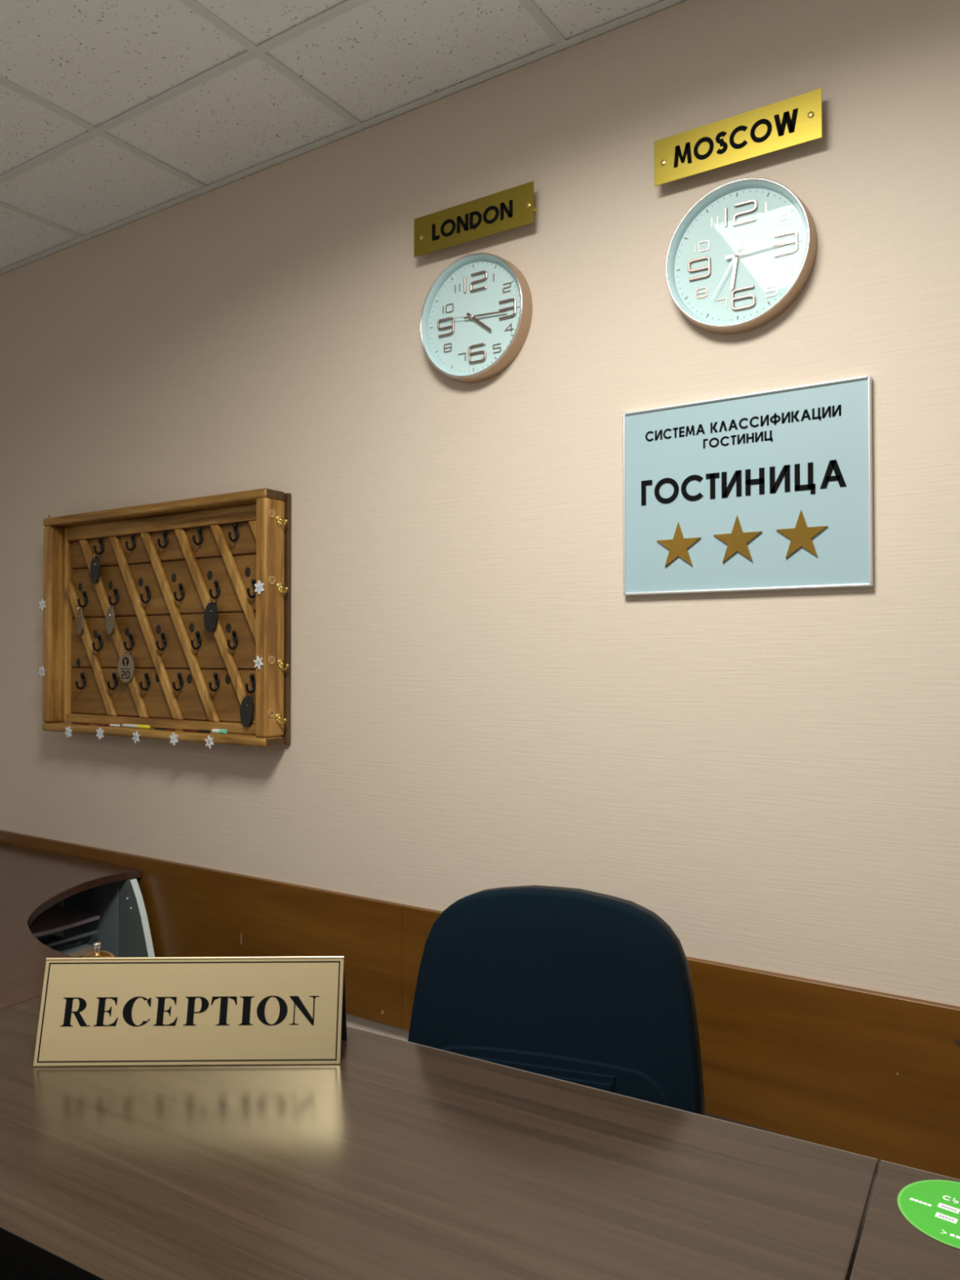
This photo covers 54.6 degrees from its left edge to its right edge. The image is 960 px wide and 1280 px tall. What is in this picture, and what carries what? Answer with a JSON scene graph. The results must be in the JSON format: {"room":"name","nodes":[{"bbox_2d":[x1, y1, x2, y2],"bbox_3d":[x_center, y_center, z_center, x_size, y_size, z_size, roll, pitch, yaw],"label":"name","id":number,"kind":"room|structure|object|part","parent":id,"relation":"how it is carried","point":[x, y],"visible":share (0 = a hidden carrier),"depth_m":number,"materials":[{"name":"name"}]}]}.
{"room":"hotel lobby","nodes":[
{"label":"hotel lobby","id":0,"kind":"room"},
{"bbox_2d":[0,0,664,270],"bbox_3d":[-1.066,-1.442,0.413,6.540,0.116,4.490,-1,-1,33],"label":"ceiling","id":1,"kind":"structure","parent":0,"point":[97,61],"depth_m":2.25,"materials":[{"name":"tile"}]},
{"bbox_2d":[0,0,565,238],"bbox_3d":[-1.066,-1.397,0.413,6.300,0.036,4.250,-1,-1,33],"label":"ceiling grid","id":2,"kind":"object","parent":1,"relation":"attached to","point":[255,51],"depth_m":2.28,"materials":[{"name":"white metal"}]},
{"bbox_2d":[0,0,959,1171],"bbox_3d":[0.127,-0.001,2.223,6.540,2.903,0.121,-1,-1,33],"label":"wall","id":3,"kind":"structure","parent":0,"point":[479,700],"depth_m":2.14,"materials":[{"name":"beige paint"}]},
{"bbox_2d":[38,487,291,748],"bbox_3d":[-0.982,-0.049,2.817,1.074,0.719,0.094,-1,-1,33],"label":"key rack","id":4,"kind":"object","parent":3,"relation":"attached to","point":[162,563],"visible":1,"depth_m":2.79,"materials":[{"name":"brown wood"}]},
{"bbox_2d":[76,606,84,635],"bbox_3d":[-1.302,-0.062,3.024,0.017,0.094,0.056,1,-1,-38],"label":"key fob","id":5,"kind":"object","parent":4,"relation":"hanging from","point":[80,612],"visible":1,"depth_m":3.02,"materials":[{"name":"metal"}]},
{"bbox_2d":[71,721,89,724],"bbox_3d":[-1.286,0.268,2.990,0.100,0.007,0.007,-1,-1,36],"label":"pen","id":6,"kind":"object","parent":4,"relation":"on","point":[73,722],"visible":1,"depth_m":2.98,"materials":[{"name":"red plastic"}]},
{"bbox_2d":[89,553,100,583],"bbox_3d":[-1.235,-0.229,2.982,0.057,0.095,0.018,-1,-1,33],"label":"key fob","id":7,"kind":"object","parent":4,"relation":"hanging from","point":[95,570],"visible":1,"depth_m":2.98,"materials":[{"name":"metal"}]},
{"bbox_2d":[96,723,119,726],"bbox_3d":[-1.169,0.267,2.919,0.115,0.008,0.008,-1,-1,31],"label":"pen","id":8,"kind":"object","parent":4,"relation":"on","point":[98,724],"visible":1,"depth_m":2.91,"materials":[{"name":"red plastic"}]},
{"bbox_2d":[105,604,115,634],"bbox_3d":[-1.169,-0.065,2.937,0.056,0.095,0.018,-1,-1,33],"label":"key fob","id":9,"kind":"object","parent":4,"relation":"hanging from","point":[110,618],"visible":1,"depth_m":2.93,"materials":[{"name":"metal"}]},
{"bbox_2d":[117,649,134,682],"bbox_3d":[-1.100,0.081,2.889,0.061,0.103,0.018,-1,-1,33],"label":"key fob","id":10,"kind":"object","parent":4,"relation":"hanging from","point":[126,668],"visible":1,"depth_m":2.89,"materials":[{"name":"metal"}]},
{"bbox_2d":[121,723,150,728],"bbox_3d":[-1.053,0.263,2.840,0.135,0.012,0.012,-1,-1,34],"label":"highlighter","id":11,"kind":"object","parent":4,"relation":"on","point":[133,726],"visible":1,"depth_m":2.83,"materials":[{"name":"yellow plastic"}]},
{"bbox_3d":[-0.992,0.282,2.813,1.036,0.026,0.076,-1,-1,33],"label":"rail","id":12,"kind":"part","parent":4,"relation":"part of","materials":[{"name":"brown wood"}]},
{"bbox_3d":[-0.993,-0.393,2.823,1.036,0.028,0.076,-1,-1,33],"label":"rail","id":13,"kind":"part","parent":4,"relation":"part of","materials":[{"name":"brown wood"}]},
{"bbox_2d":[153,727,176,730],"bbox_3d":[-0.941,0.265,2.769,0.100,0.007,0.007,-1,-1,32],"label":"pen","id":14,"kind":"object","parent":4,"relation":"on","point":[157,728],"visible":1,"depth_m":2.76,"materials":[{"name":"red plastic"}]},
{"bbox_2d":[182,728,210,733],"bbox_3d":[-0.823,0.262,2.689,0.125,0.009,0.009,-1,-1,35],"label":"pen","id":15,"kind":"object","parent":4,"relation":"on","point":[184,730],"visible":1,"depth_m":2.68,"materials":[{"name":"red plastic"}]},
{"bbox_2d":[204,597,217,632],"bbox_3d":[-0.776,-0.072,2.681,0.056,0.100,0.018,-1,-1,33],"label":"key fob","id":16,"kind":"object","parent":4,"relation":"hanging from","point":[211,613],"visible":1,"depth_m":2.68,"materials":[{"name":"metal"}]},
{"bbox_2d":[211,728,227,733],"bbox_3d":[-0.741,0.259,2.639,0.058,0.015,0.015,-1,-1,32],"label":"marker","id":17,"kind":"object","parent":4,"relation":"on","point":[213,731],"visible":1,"depth_m":2.63,"materials":[{"name":"white plastic"}]},
{"bbox_2d":[240,692,253,727],"bbox_3d":[-0.651,0.195,2.596,0.056,0.097,0.018,-1,-1,33],"label":"key fob","id":18,"kind":"object","parent":4,"relation":"hanging from","point":[246,709],"visible":1,"depth_m":2.59,"materials":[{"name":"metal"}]},
{"bbox_2d":[0,830,405,1028],"bbox_3d":[-1.371,0.833,3.103,2.814,0.306,0.019,-1,-1,33],"label":"wall panel","id":19,"kind":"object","parent":3,"relation":"attached to","point":[192,910],"depth_m":2.58,"materials":[{"name":"brown laminate"}]},
{"bbox_2d":[0,0,686,275],"bbox_3d":[0.087,-1.363,2.184,6.300,0.024,0.022,-1,-1,33],"label":"trim","id":20,"kind":"structure","parent":3,"relation":"attached to","point":[663,5],"depth_m":2.40,"materials":[{"name":"white metal"}]},
{"bbox_2d":[413,181,537,257],"bbox_3d":[-0.013,-1.003,2.236,0.343,0.096,0.036,-1,-1,33],"label":"plate","id":21,"kind":"object","parent":3,"relation":"attached to","point":[513,207],"visible":1,"depth_m":2.22,"materials":[{"name":"gold metal"}]},
{"bbox_2d":[419,252,532,382],"bbox_3d":[-0.015,-0.773,2.230,0.302,0.302,0.041,-1,-1,33],"label":"wall clock","id":22,"kind":"object","parent":3,"relation":"attached to","point":[476,317],"visible":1,"depth_m":2.22,"materials":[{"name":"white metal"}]},
{"bbox_2d":[402,904,959,1179],"bbox_3d":[1.269,0.805,1.385,3.484,0.306,0.019,-1,-1,33],"label":"wall panel","id":23,"kind":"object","parent":3,"relation":"attached to","point":[871,1073],"depth_m":1.77,"materials":[{"name":"brown laminate"}]},
{"bbox_2d":[653,88,822,186],"bbox_3d":[0.520,-1.010,1.889,0.342,0.096,0.036,-1,-1,33],"label":"plate","id":24,"kind":"object","parent":3,"relation":"attached to","point":[797,120],"visible":1,"depth_m":1.87,"materials":[{"name":"gold metal"}]},
{"bbox_2d":[665,177,817,334],"bbox_3d":[0.521,-0.776,1.881,0.302,0.302,0.041,-1,-1,33],"label":"wall clock","id":25,"kind":"object","parent":3,"relation":"attached to","point":[744,252],"visible":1,"depth_m":1.87,"materials":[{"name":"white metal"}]},
{"bbox_2d":[622,374,873,595],"bbox_3d":[0.526,-0.297,1.887,0.506,0.398,0.016,-1,-1,33],"label":"hotel sign","id":26,"kind":"object","parent":3,"relation":"attached to","point":[768,490],"visible":1,"depth_m":1.87,"materials":[{"name":"plastic"}]},
{"bbox_3d":[0.316,-0.295,2.023,0.006,0.396,0.016,-1,-1,33],"label":"frame","id":27,"kind":"part","parent":26,"relation":"part of","materials":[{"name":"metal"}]},
{"bbox_3d":[0.525,-0.493,1.890,0.504,0.006,0.016,-1,-1,33],"label":"frame","id":28,"kind":"part","parent":26,"relation":"part of","materials":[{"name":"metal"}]},
{"bbox_3d":[0.526,-0.102,1.884,0.503,0.006,0.016,-1,-1,33],"label":"frame","id":29,"kind":"part","parent":26,"relation":"part of","materials":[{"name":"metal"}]},
{"bbox_3d":[0.735,-0.299,1.750,0.006,0.396,0.016,-1,-1,33],"label":"frame","id":30,"kind":"part","parent":26,"relation":"part of","materials":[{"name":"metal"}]},
{"bbox_3d":[-1.064,1.473,0.369,6.540,0.100,4.490,-1,-1,33],"label":"floor","id":31,"kind":"structure","parent":0,"visible":0},
{"bbox_2d":[0,841,155,1010],"bbox_3d":[-1.437,1.078,2.317,1.571,0.750,1.358,-1,-1,33],"label":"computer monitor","id":32,"kind":"object","parent":31,"relation":"on","point":[52,904],"visible":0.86,"depth_m":2.82,"materials":[{"name":"plastic"}]},
{"bbox_3d":[-1.510,1.098,2.806,0.020,0.725,0.539,-1,-1,33],"label":"panel","id":33,"kind":"part","parent":32,"relation":"part of","materials":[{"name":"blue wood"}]},
{"bbox_2d":[28,905,99,937],"bbox_3d":[-1.338,0.865,2.850,0.225,0.012,0.255,-1,-1,33],"label":"shelf","id":34,"kind":"object","parent":32,"relation":"attached to","point":[55,918],"depth_m":2.87,"materials":[{"name":"brown wood"}]},
{"bbox_2d":[38,934,92,954],"bbox_3d":[-1.371,0.953,2.802,0.200,0.015,0.320,-1,-1,33],"label":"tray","id":35,"kind":"object","parent":32,"relation":"on","point":[72,947],"depth_m":2.88,"materials":[{"name":"black plastic"}]},
{"bbox_2d":[44,929,98,946],"bbox_3d":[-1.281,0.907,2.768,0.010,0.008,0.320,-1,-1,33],"label":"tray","id":36,"kind":"object","parent":32,"relation":"on","point":[55,943],"depth_m":2.83,"materials":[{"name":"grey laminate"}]},
{"bbox_2d":[66,946,94,957],"bbox_3d":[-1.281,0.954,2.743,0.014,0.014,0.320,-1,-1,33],"label":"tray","id":37,"kind":"object","parent":32,"relation":"on","point":[80,951],"depth_m":2.84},
{"bbox_3d":[-1.139,1.099,2.900,0.460,0.725,0.022,-1,-1,33],"label":"support panel","id":38,"kind":"part","parent":32,"relation":"part of","materials":[{"name":"grey plastic"}]},
{"bbox_2d":[0,995,877,1279],"bbox_3d":[-0.287,1.062,1.305,1.492,0.750,0.667,-1,-1,30],"label":"desk","id":39,"kind":"object","parent":31,"relation":"on","point":[397,1159],"visible":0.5,"depth_m":1.18,"materials":[{"name":"laminate"}]},
{"bbox_3d":[-0.436,1.030,1.046,1.428,0.645,0.018,-1,-1,30],"label":"modesty panel","id":40,"kind":"part","parent":39,"relation":"part of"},
{"bbox_2d":[80,942,115,957],"bbox_3d":[-0.793,0.660,1.924,0.102,0.071,0.102,-1,-1,33],"label":"bell","id":41,"kind":"object","parent":39,"relation":"on","point":[97,953],"visible":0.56,"depth_m":1.92,"materials":[{"name":"gold metal"}]},
{"bbox_2d":[33,955,346,1066],"bbox_3d":[-0.475,0.610,1.554,0.495,0.160,0.093,0,-1,-1],"label":"sign","id":42,"kind":"object","parent":39,"relation":"on","point":[270,1010],"visible":1,"depth_m":1.53,"materials":[{"name":"gold metal"}]},
{"bbox_2d":[407,884,705,1115],"bbox_3d":[0.057,0.944,1.468,0.548,0.988,0.559,0,-1,18],"label":"office chair","id":43,"kind":"object","parent":31,"relation":"on","point":[590,988],"visible":0.59,"depth_m":1.63,"materials":[{"name":"blue fabric"}]},
{"bbox_2d":[848,1160,959,1279],"bbox_3d":[0.881,1.051,0.632,1.198,0.750,0.667,-1,-1,30],"label":"desk","id":44,"kind":"object","parent":31,"relation":"on","point":[890,1247],"visible":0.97,"depth_m":1.05,"materials":[{"name":"laminate"}]},
{"bbox_2d":[897,1179,959,1248],"bbox_3d":[0.576,0.682,1.103,0.147,0.001,0.147,-1,-1,39],"label":"round sticker","id":45,"kind":"object","parent":44,"relation":"on","point":[932,1206],"visible":1,"depth_m":1.12,"materials":[{"name":"green plastic"}]}
]}

